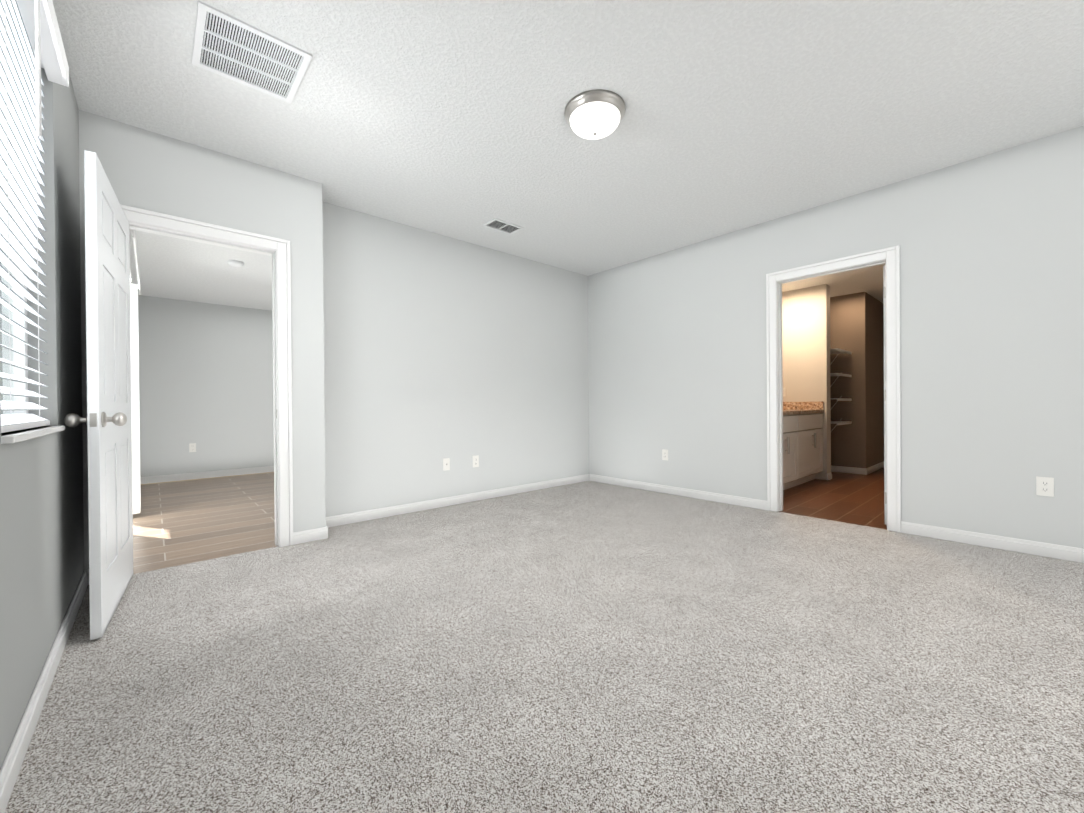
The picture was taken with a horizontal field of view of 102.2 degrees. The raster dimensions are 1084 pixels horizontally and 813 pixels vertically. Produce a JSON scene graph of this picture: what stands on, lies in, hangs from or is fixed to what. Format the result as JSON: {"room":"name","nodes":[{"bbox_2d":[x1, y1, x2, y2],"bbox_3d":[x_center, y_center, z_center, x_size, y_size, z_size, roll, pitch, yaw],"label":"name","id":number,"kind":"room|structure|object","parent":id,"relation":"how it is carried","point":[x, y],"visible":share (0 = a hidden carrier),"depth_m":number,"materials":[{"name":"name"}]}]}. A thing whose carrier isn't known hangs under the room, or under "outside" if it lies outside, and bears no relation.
{"room":"empty bedroom","nodes":[
{"label":"empty bedroom","id":0,"kind":"room"},
{"bbox_2d":[0,68,83,769],"bbox_3d":[-1.061,-0.325,0.643,0.150,2.600,4.830,-1,0,-42],"label":"wall","id":1,"kind":"structure","parent":0,"point":[41,531],"depth_m":1.74,"materials":[{"name":"paint"}]},
{"bbox_2d":[0,248,27,414],"bbox_3d":[-1.742,-0.653,1.363,0.055,1.460,0.870,-1,0,-42],"label":"window","id":2,"kind":"structure","parent":1,"relation":"in","point":[19,346],"depth_m":1.65,"materials":[{"name":"white glass"}]},
{"bbox_2d":[1,426,64,443],"bbox_3d":[-1.680,0.086,1.417,0.097,0.020,0.870,-1,0,-42],"label":"window sill","id":3,"kind":"structure","parent":1,"relation":"attached to","point":[15,437],"depth_m":1.28,"materials":[{"name":"white wood"}]},
{"bbox_2d":[0,0,68,432],"bbox_3d":[-1.671,-0.655,1.427,0.128,1.454,0.862,-1,0,-42],"label":"window blinds","id":4,"kind":"object","parent":1,"relation":"attached to","point":[31,44],"visible":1,"depth_m":1.45,"materials":[{"name":"white plastic"}]},
{"bbox_2d":[0,570,87,812],"bbox_3d":[-0.988,0.931,0.701,0.014,0.085,4.556,-1,0,-42],"label":"baseboard","id":5,"kind":"structure","parent":1,"relation":"attached to","point":[13,761],"depth_m":1.34,"materials":[{"name":"white wood"}]},
{"bbox_2d":[129,229,271,310],"bbox_3d":[-2.883,-1.479,4.976,3.210,0.100,4.060,-1,0,-42],"label":"ceiling","id":6,"kind":"structure","parent":0,"point":[178,269],"depth_m":4.65,"materials":[{"name":"white paint"}]},
{"bbox_2d":[228,260,243,266],"bbox_3d":[-3.020,-1.407,4.318,0.130,0.036,0.130,-1,0,-42],"label":"smoke detector","id":7,"kind":"object","parent":6,"relation":"attached to","point":[235,263],"visible":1,"depth_m":4.28,"materials":[{"name":"white plastic"}]},
{"bbox_2d":[78,109,325,572],"bbox_3d":[-2.198,-0.326,2.958,1.230,2.600,0.420,-1,0,-42],"label":"wall","id":8,"kind":"structure","parent":0,"point":[144,169],"depth_m":2.91,"materials":[{"name":"paint"}]},
{"bbox_2d":[64,150,132,639],"bbox_3d":[-2.146,-0.044,2.143,0.188,2.018,0.883,-1,0,-42],"label":"door leaf","id":9,"kind":"structure","parent":8,"relation":"in","point":[107,419],"depth_m":1.96,"materials":[{"name":"white wood"}]},
{"bbox_2d":[120,204,292,546],"bbox_3d":[-2.155,-0.088,2.808,0.940,2.125,0.178,-1,0,-42],"label":"door frame","id":10,"kind":"structure","parent":8,"relation":"attached to","point":[153,222],"depth_m":3.02,"materials":[{"name":"white wood"}]},
{"bbox_2d":[293,527,327,544],"bbox_3d":[-1.659,0.926,3.143,0.229,0.085,0.014,-1,0,-42],"label":"baseboard","id":11,"kind":"structure","parent":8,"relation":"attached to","point":[300,537],"depth_m":3.13,"materials":[{"name":"white wood"}]},
{"bbox_2d":[133,472,277,573],"bbox_3d":[-2.775,1.004,4.910,2.940,0.052,4.050,-1,0,-42],"label":"floor","id":12,"kind":"structure","parent":0,"point":[177,523],"depth_m":3.77,"materials":[{"name":"wood"}]},
{"bbox_2d":[138,295,273,476],"bbox_3d":[-4.127,-0.226,6.502,3.060,2.400,0.120,-1,0,-42],"label":"wall","id":13,"kind":"structure","parent":0,"point":[206,378],"depth_m":5.98,"materials":[{"name":"paint"}]},
{"bbox_2d":[189,443,195,451],"bbox_3d":[-4.707,0.556,5.897,0.072,0.117,0.008,-1,0,-42],"label":"outlet","id":14,"kind":"object","parent":13,"relation":"attached to","point":[192,447],"visible":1,"depth_m":5.89,"materials":[{"name":"white plastic"}]},
{"bbox_2d":[140,466,273,483],"bbox_3d":[-4.118,0.930,6.417,2.940,0.090,0.014,-1,0,-42],"label":"baseboard","id":15,"kind":"structure","parent":13,"relation":"attached to","point":[191,476],"depth_m":5.98,"materials":[{"name":"white wood"}]},
{"bbox_2d":[322,201,588,516],"bbox_3d":[-0.598,-0.346,4.583,3.320,2.600,0.120,-1,0,-42],"label":"wall","id":16,"kind":"structure","parent":0,"point":[438,348],"depth_m":4.18,"materials":[{"name":"paint"}]},
{"bbox_2d":[443,458,449,470],"bbox_3d":[-0.918,0.556,4.207,0.072,0.117,0.012,-1,0,-42],"label":"electrical outlet","id":17,"kind":"object","parent":16,"relation":"attached to","point":[446,463],"visible":1,"depth_m":4.21,"materials":[{"name":"white plastic"}]},
{"bbox_2d":[326,474,589,527],"bbox_3d":[-0.589,0.912,4.498,3.200,0.085,0.014,-1,0,-42],"label":"baseboard","id":18,"kind":"structure","parent":16,"relation":"attached to","point":[349,518],"depth_m":4.18,"materials":[{"name":"white wood"}]},
{"bbox_2d":[472,455,478,466],"bbox_3d":[-0.671,0.556,4.430,0.072,0.117,0.008,-1,0,-42],"label":"electrical outlet","id":19,"kind":"object","parent":16,"relation":"attached to","point":[475,461],"visible":1,"depth_m":4.43,"materials":[{"name":"white plastic"}]},
{"bbox_2d":[5,481,1083,812],"bbox_3d":[0.572,0.980,2.280,4.442,0.050,4.870,-1,0,-42],"label":"floor carpet","id":20,"kind":"object","parent":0,"point":[589,647],"visible":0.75,"depth_m":1.57,"materials":[{"name":"grey carpet"}]},
{"bbox_2d":[52,0,1083,275],"bbox_3d":[0.534,-1.695,2.255,4.700,0.100,5.110,-1,0,-42],"label":"ceiling","id":21,"kind":"structure","parent":0,"point":[442,116],"depth_m":2.35,"materials":[{"name":"white paint"}]},
{"bbox_2d":[192,1,311,102],"bbox_3d":[-1.359,-1.624,2.048,0.415,0.009,0.420,-1,0,-42],"label":"ceiling vent","id":22,"kind":"object","parent":21,"relation":"in","point":[228,46],"visible":1,"depth_m":2.02,"materials":[{"name":"white metal"}]},
{"bbox_2d":[482,218,523,234],"bbox_3d":[-0.354,-1.640,3.991,0.320,0.011,0.195,-1,0,-42],"label":"ceiling vent","id":23,"kind":"object","parent":21,"relation":"in","point":[502,226],"visible":1,"depth_m":3.98,"materials":[{"name":"white metal"}]},
{"bbox_2d":[565,89,625,139],"bbox_3d":[0.294,-1.576,2.436,0.336,0.135,0.336,-1,0,-42],"label":"flush-mount ceiling light","id":24,"kind":"object","parent":21,"relation":"attached to","point":[594,114],"visible":1,"depth_m":2.35,"materials":[{"name":"white glass"}]},
{"bbox_2d":[782,284,830,479],"bbox_3d":[3.352,-0.302,5.763,0.150,2.440,0.730,-1,0,-42],"label":"wall","id":25,"kind":"structure","parent":0,"point":[806,343],"depth_m":5.58,"materials":[{"name":"paint"}]},
{"bbox_2d":[783,402,822,409],"bbox_3d":[3.325,-0.012,5.666,0.021,0.100,0.553,-1,0,-42],"label":"backsplash","id":26,"kind":"structure","parent":25,"relation":"attached to","point":[786,405],"depth_m":5.62,"materials":[{"name":"brown stone"}]},
{"bbox_2d":[827,472,831,479],"bbox_3d":[3.604,0.875,5.486,0.164,0.085,0.014,-1,0,-42],"label":"baseboard","id":27,"kind":"structure","parent":25,"relation":"attached to","point":[829,476],"depth_m":5.46,"materials":[{"name":"white"}]},
{"bbox_2d":[779,467,886,529],"bbox_3d":[3.950,0.949,5.207,4.498,0.052,2.110,-1,0,-42],"label":"floor","id":28,"kind":"structure","parent":0,"point":[856,499],"depth_m":4.41,"materials":[{"name":"wood"}]},
{"bbox_2d":[783,414,802,489],"bbox_3d":[2.349,0.510,4.812,0.991,0.840,0.568,-1,0,-42],"label":"base cabinet","id":29,"kind":"object","parent":28,"relation":"on","point":[802,443],"depth_m":4.81,"materials":[{"name":"white wood"}]},
{"bbox_2d":[783,410,814,413],"bbox_3d":[2.648,0.066,5.073,1.824,0.040,0.578,-1,0,-42],"label":"countertop","id":30,"kind":"structure","parent":29,"relation":"on","point":[784,411],"depth_m":4.95,"materials":[{"name":"brown stone"}]},
{"bbox_2d":[803,410,822,482],"bbox_3d":[2.970,0.503,5.366,0.960,0.840,0.568,-1,0,-42],"label":"base cabinet","id":31,"kind":"object","parent":28,"relation":"on","point":[812,423],"depth_m":5.23,"materials":[{"name":"white wood"}]},
{"bbox_2d":[782,264,884,302],"bbox_3d":[4.015,-1.575,5.272,4.510,0.100,2.350,-1,0,-42],"label":"ceiling","id":32,"kind":"structure","parent":0,"point":[869,280],"depth_m":5.40,"materials":[{"name":"white paint"}]},
{"bbox_2d":[588,126,1083,548],"bbox_3d":[2.296,-0.365,3.738,0.120,2.600,4.990,-1,0,-42],"label":"wall","id":33,"kind":"structure","parent":0,"point":[992,324],"depth_m":3.12,"materials":[{"name":"paint"}]},
{"bbox_2d":[662,449,667,460],"bbox_3d":[1.332,0.523,4.736,0.008,0.117,0.072,-1,0,-42],"label":"electrical outlet","id":34,"kind":"object","parent":33,"relation":"attached to","point":[664,454],"visible":1,"depth_m":4.74,"materials":[{"name":"white plastic"}]},
{"bbox_2d":[589,474,766,509],"bbox_3d":[1.321,0.896,4.749,0.014,0.085,2.151,-1,0,-42],"label":"baseboard","id":35,"kind":"structure","parent":33,"relation":"attached to","point":[728,499],"depth_m":4.55,"materials":[{"name":"white wood"}]},
{"bbox_2d":[766,245,900,532],"bbox_3d":[2.390,-0.128,3.635,0.158,2.125,0.940,-1,0,-42],"label":"door frame","id":36,"kind":"structure","parent":33,"relation":"attached to","point":[889,257],"depth_m":3.49,"materials":[{"name":"white wood"}]},
{"bbox_2d":[883,266,886,524],"bbox_3d":[2.939,-0.091,3.682,0.777,2.018,0.189,-1,0,-42],"label":"door leaf","id":37,"kind":"structure","parent":33,"relation":"in","point":[884,307],"depth_m":3.41,"materials":[{"name":"white wood"}]},
{"bbox_2d":[901,521,1083,562],"bbox_3d":[3.243,0.890,2.589,0.014,0.085,1.751,-1,0,-42],"label":"baseboard","id":38,"kind":"structure","parent":33,"relation":"attached to","point":[1069,553],"depth_m":2.87,"materials":[{"name":"white wood"}]},
{"bbox_2d":[1036,476,1053,496],"bbox_3d":[3.126,0.497,2.720,0.008,0.117,0.072,-1,0,-42],"label":"electrical outlet","id":39,"kind":"object","parent":33,"relation":"attached to","point":[1044,486],"visible":1,"depth_m":2.72,"materials":[{"name":"white plastic"}]},
{"bbox_2d":[830,292,883,467],"bbox_3d":[4.708,-0.316,6.555,1.550,2.440,0.550,-1,0,-42],"label":"wall","id":40,"kind":"structure","parent":0,"point":[857,325],"depth_m":6.01,"materials":[{"name":"paint"}]},
{"bbox_2d":[831,465,865,474],"bbox_3d":[4.178,0.868,5.990,0.014,0.085,0.416,-1,0,-42],"label":"baseboard","id":41,"kind":"structure","parent":40,"relation":"attached to","point":[852,470],"depth_m":5.97,"materials":[{"name":"white"}]},
{"bbox_2d":[866,461,883,474],"bbox_3d":[4.900,0.861,6.345,1.564,0.085,0.014,-1,0,-42],"label":"baseboard","id":42,"kind":"structure","parent":40,"relation":"attached to","point":[873,468],"depth_m":6.11,"materials":[{"name":"white"}]},
{"bbox_3d":[-4.016,-0.216,3.964,0.150,2.400,4.060,-1,0,-42],"label":"wall","id":43,"kind":"structure","parent":0,"visible":0},
{"bbox_2d":[130,230,140,513],"bbox_3d":[-3.178,-0.097,3.337,0.164,2.095,1.830,-1,0,-42],"label":"blinds","id":44,"kind":"object","parent":43,"relation":"attached to","point":[135,402],"visible":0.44,"depth_m":3.88,"materials":[{"name":"white"}]}
]}

